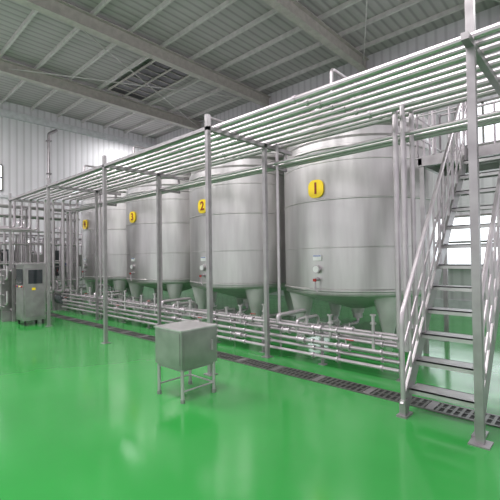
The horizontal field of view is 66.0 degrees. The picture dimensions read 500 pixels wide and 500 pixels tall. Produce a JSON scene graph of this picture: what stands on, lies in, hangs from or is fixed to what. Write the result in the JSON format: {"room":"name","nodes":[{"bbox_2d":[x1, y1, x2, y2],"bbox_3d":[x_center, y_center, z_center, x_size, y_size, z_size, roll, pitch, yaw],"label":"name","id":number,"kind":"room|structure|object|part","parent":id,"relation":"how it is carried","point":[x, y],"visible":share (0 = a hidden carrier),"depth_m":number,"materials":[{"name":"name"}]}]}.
{"room":"processing plant","nodes":[
{"label":"processing plant","id":0,"kind":"room"},
{"bbox_2d":[0,100,154,286],"bbox_3d":[-11.745,-2.204,15.500,0.200,8.500,18.700,-2,-1,43],"label":"wall","id":1,"kind":"structure","parent":0,"point":[23,145],"depth_m":17.79,"materials":[{"name":"white metal"}]},
{"bbox_2d":[0,164,2,190],"bbox_3d":[-11.203,-3.104,15.922,0.060,1.160,1.710,-2,-1,43],"label":"frame","id":2,"kind":"object","parent":1,"relation":"attached to","point":[1,177],"visible":1,"depth_m":16.49,"materials":[{"name":"paint"}]},
{"bbox_2d":[0,194,80,204],"bbox_3d":[-11.719,-2.317,15.341,0.060,0.120,18.500,-2,-1,43],"label":"trim","id":3,"kind":"structure","parent":1,"relation":"attached to","point":[1,196],"depth_m":17.66,"materials":[{"name":"silver metal"}]},
{"bbox_2d":[0,108,153,147],"bbox_3d":[-11.748,-5.907,15.385,0.120,0.300,18.500,-2,-1,43],"label":"trim","id":4,"kind":"structure","parent":1,"relation":"attached to","point":[3,113],"depth_m":18.57,"materials":[{"name":"grey metal"}]},
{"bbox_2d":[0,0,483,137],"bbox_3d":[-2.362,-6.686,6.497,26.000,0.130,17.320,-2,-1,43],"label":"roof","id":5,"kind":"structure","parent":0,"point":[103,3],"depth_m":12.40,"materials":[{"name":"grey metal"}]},
{"bbox_2d":[0,287,499,499],"bbox_3d":[-2.163,1.850,6.574,26.200,0.200,18.700,-2,-1,43],"label":"floor","id":6,"kind":"structure","parent":0,"point":[82,417],"depth_m":3.69,"materials":[{"name":"green paint"}]},
{"bbox_2d":[0,266,17,321],"bbox_3d":[-6.611,1.158,10.473,1.210,1.450,0.450,-2,-1,43],"label":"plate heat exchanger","id":7,"kind":"object","parent":6,"relation":"on","point":[7,276],"visible":0.69,"depth_m":10.08,"materials":[{"name":"metal"}]},
{"bbox_2d":[0,221,46,303],"bbox_3d":[-8.505,0.475,13.704,1.330,2.986,1.960,-2,-1,43],"label":"process skid","id":8,"kind":"object","parent":6,"relation":"on","point":[16,247],"visible":0.17,"depth_m":13.68,"materials":[{"name":"metal"}]},
{"bbox_2d":[14,263,46,325],"bbox_3d":[-5.522,1.094,9.693,0.610,1.520,0.550,-2,-1,43],"label":"cabinet","id":9,"kind":"object","parent":6,"relation":"on","point":[30,277],"visible":1,"depth_m":9.49,"materials":[{"name":"metal"}]},
{"bbox_3d":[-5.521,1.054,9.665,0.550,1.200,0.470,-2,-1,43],"label":"door","id":10,"kind":"part","parent":9,"relation":"part of","materials":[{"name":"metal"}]},
{"bbox_2d":[0,204,79,310],"bbox_3d":[-8.181,0.255,10.878,1.600,3.316,6.800,-2,-1,43],"label":"pipes","id":11,"kind":"object","parent":6,"relation":"on","point":[58,299],"visible":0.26,"depth_m":12.39,"materials":[{"name":"metal"}]},
{"bbox_2d":[46,129,57,241],"bbox_3d":[-9.047,-1.782,17.626,0.200,7.657,0.491,-2,-1,43],"label":"downpipe","id":12,"kind":"object","parent":6,"relation":"on","point":[48,140],"visible":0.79,"depth_m":17.51,"materials":[{"name":"metal"}]},
{"bbox_2d":[32,227,86,296],"bbox_3d":[-8.116,0.527,16.618,1.330,2.978,1.960,-2,-1,43],"label":"process skid","id":13,"kind":"object","parent":6,"relation":"on","point":[57,253],"visible":0.27,"depth_m":16.50,"materials":[{"name":"metal"}]},
{"bbox_2d":[99,285,114,290],"bbox_3d":[-6.346,0.537,18.523,1.330,2.978,1.960,-2,-1,43],"label":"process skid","id":14,"kind":"object","parent":6,"relation":"on","point":[109,286],"visible":0.05,"depth_m":17.75,"materials":[{"name":"metal"}]},
{"bbox_2d":[81,165,156,302],"bbox_3d":[-4.793,-0.591,14.687,3.079,5.050,3.056,0,-1,-29],"label":"storage tank","id":15,"kind":"object","parent":6,"relation":"on","point":[116,215],"visible":0.3,"depth_m":13.26,"materials":[{"name":"metal"}]},
{"bbox_2d":[124,145,217,310],"bbox_3d":[-2.450,-0.663,12.510,3.079,5.050,3.056,0,-1,-29],"label":"storage tank","id":16,"kind":"object","parent":6,"relation":"on","point":[141,230],"visible":0.55,"depth_m":11.10,"materials":[{"name":"metal"}]},
{"bbox_2d":[154,320,217,403],"bbox_3d":[-0.749,1.294,4.567,0.552,0.800,0.544,-2,-1,43],"label":"cabinet","id":17,"kind":"object","parent":6,"relation":"on","point":[183,346],"visible":1,"depth_m":4.41,"materials":[{"name":"metal"}]},
{"bbox_3d":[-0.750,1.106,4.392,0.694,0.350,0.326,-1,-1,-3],"label":"door panel","id":18,"kind":"part","parent":17,"relation":"part of","materials":[{"name":"metal"}]},
{"bbox_2d":[50,285,413,381],"bbox_3d":[-1.937,1.403,10.190,12.950,0.820,2.768,-2,-1,43],"label":"pipe","id":19,"kind":"object","parent":6,"relation":"on","point":[321,329],"visible":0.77,"depth_m":6.49,"materials":[{"name":"metal"}]},
{"bbox_2d":[187,117,294,321],"bbox_3d":[-0.106,-0.736,10.332,3.079,5.050,3.056,0,-1,-29],"label":"storage tank","id":20,"kind":"object","parent":6,"relation":"on","point":[237,206],"visible":0.53,"depth_m":8.94,"materials":[{"name":"metal"}]},
{"bbox_2d":[0,0,499,450],"bbox_3d":[-1.218,-0.316,6.444,16.540,4.100,3.780,-2,-1,43],"label":"rack","id":21,"kind":"object","parent":6,"relation":"on","point":[473,51],"visible":0.93,"depth_m":5.17,"materials":[{"name":"metal"}]},
{"bbox_2d":[46,311,499,427],"bbox_3d":[-1.096,1.735,6.867,17.030,0.012,0.280,-2,-1,43],"label":"floor drain grate","id":22,"kind":"object","parent":6,"relation":"on","point":[493,420],"visible":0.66,"depth_m":4.79,"materials":[{"name":"metal"}]},
{"bbox_2d":[283,68,435,340],"bbox_3d":[2.237,-0.808,8.154,3.079,5.050,3.056,0,-1,-29],"label":"storage tank","id":23,"kind":"object","parent":6,"relation":"on","point":[340,239],"visible":0.53,"depth_m":6.82,"materials":[{"name":"metal"}]},
{"bbox_3d":[1.232,0.141,7.037,0.180,0.100,0.032,-2,-1,43],"label":"rating plate","id":24,"kind":"part","parent":23,"relation":"part of","materials":[{"name":"blue paint"}]},
{"bbox_2d":[353,313,362,317],"bbox_3d":[2.274,1.356,8.118,0.200,0.120,0.200,-2,-1,43],"label":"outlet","id":25,"kind":"object","parent":23,"relation":"attached to","point":[356,315],"depth_m":8.04,"materials":[{"name":"metal"}]},
{"bbox_2d":[396,83,499,437],"bbox_3d":[4.181,-0.497,3.968,5.290,4.222,3.942,-2,-1,43],"label":"staircase","id":26,"kind":"structure","parent":6,"relation":"on","point":[453,162],"depth_m":4.31,"materials":[{"name":"metal"}]},
{"bbox_2d":[0,0,499,138],"bbox_3d":[-2.284,-6.822,6.732,26.200,0.150,18.700,-2,-1,43],"label":"ceiling","id":27,"kind":"structure","parent":0,"point":[43,32],"depth_m":12.36,"materials":[{"name":"grey metal"}]},
{"bbox_2d":[0,58,201,130],"bbox_3d":[-8.755,-6.210,12.606,0.240,0.420,18.500,-2,-1,43],"label":"rafter","id":28,"kind":"object","parent":27,"relation":"attached to","point":[47,80],"depth_m":15.23,"materials":[{"name":"grey metal"}]},
{"bbox_2d":[12,0,270,106],"bbox_3d":[-5.496,-6.310,9.578,0.240,0.420,18.500,-2,-1,43],"label":"rafter","id":29,"kind":"object","parent":27,"relation":"attached to","point":[61,10],"depth_m":11.78,"materials":[{"name":"grey metal"}]},
{"bbox_2d":[107,60,189,100],"bbox_3d":[-3.881,-6.410,14.698,3.424,0.060,1.560,-2,-1,43],"label":"roof light","id":30,"kind":"object","parent":27,"relation":"in","point":[156,74],"depth_m":14.60,"materials":[{"name":"grey metal"}]},
{"bbox_2d":[9,0,499,126],"bbox_3d":[-0.567,-6.321,11.686,13.282,0.051,8.317,-2,-1,43],"label":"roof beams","id":31,"kind":"structure","parent":27,"relation":"attached to","point":[366,0],"depth_m":13.79,"materials":[{"name":"grey metal"}]},
{"bbox_2d":[263,0,368,71],"bbox_3d":[-2.274,-6.410,6.583,0.240,0.420,18.500,-2,-1,43],"label":"rafter","id":32,"kind":"object","parent":27,"relation":"attached to","point":[294,11],"depth_m":11.14,"materials":[{"name":"grey metal"}]},
{"bbox_2d":[155,5,499,301],"bbox_3d":[4.146,-2.466,13.361,26.000,8.500,0.200,-2,-1,43],"label":"wall","id":33,"kind":"structure","parent":0,"point":[490,16],"depth_m":11.96,"materials":[{"name":"white metal"}]},
{"bbox_2d":[269,290,489,310],"bbox_3d":[4.159,1.657,13.164,25.900,0.250,0.040,-2,-1,43],"label":"baseboard","id":34,"kind":"structure","parent":33,"relation":"attached to","point":[461,304],"depth_m":11.40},
{"bbox_2d":[435,213,491,243],"bbox_3d":[6.430,-0.239,11.042,3.260,1.560,0.070,-2,-1,43],"label":"frame","id":35,"kind":"object","parent":33,"relation":"attached to","point":[486,214],"visible":0.02,"depth_m":11.18,"materials":[{"name":"paint"}]},
{"bbox_2d":[435,219,441,258],"bbox_3d":[5.742,-0.331,11.710,0.188,1.178,0.030,-2,-1,43],"label":"glass","id":36,"kind":"object","parent":35,"relation":"in","point":[436,230],"depth_m":11.74,"materials":[{"name":"white glass"}]},
{"bbox_2d":[448,217,470,263],"bbox_3d":[6.152,-0.276,11.328,0.595,1.347,0.030,-2,-1,43],"label":"glass","id":37,"kind":"object","parent":35,"relation":"in","point":[459,255],"depth_m":11.29,"materials":[{"name":"white glass"}]},
{"bbox_2d":[480,215,490,263],"bbox_3d":[6.658,-0.292,10.858,0.249,1.345,0.030,-2,-1,43],"label":"glass","id":38,"kind":"object","parent":35,"relation":"in","point":[483,219],"depth_m":10.89,"materials":[{"name":"white glass"}]},
{"bbox_2d":[454,97,499,145],"bbox_3d":[7.116,-3.611,10.423,2.860,1.260,0.070,-2,-1,43],"label":"frame","id":39,"kind":"object","parent":33,"relation":"attached to","point":[495,98],"visible":0.35,"depth_m":10.86,"materials":[{"name":"paint"}]},
{"bbox_2d":[478,99,499,114],"bbox_3d":[6.717,-4.013,10.823,0.517,0.308,0.030,-2,-1,43],"label":"glass","id":40,"kind":"object","parent":39,"relation":"in","point":[489,108],"depth_m":10.80,"materials":[{"name":"white glass"}]},
{"bbox_2d":[478,123,499,142],"bbox_3d":[6.716,-3.271,10.820,0.520,0.448,0.030,-2,-1,43],"label":"glass","id":41,"kind":"object","parent":39,"relation":"in","point":[489,132],"depth_m":10.80,"materials":[{"name":"white glass"}]}
]}

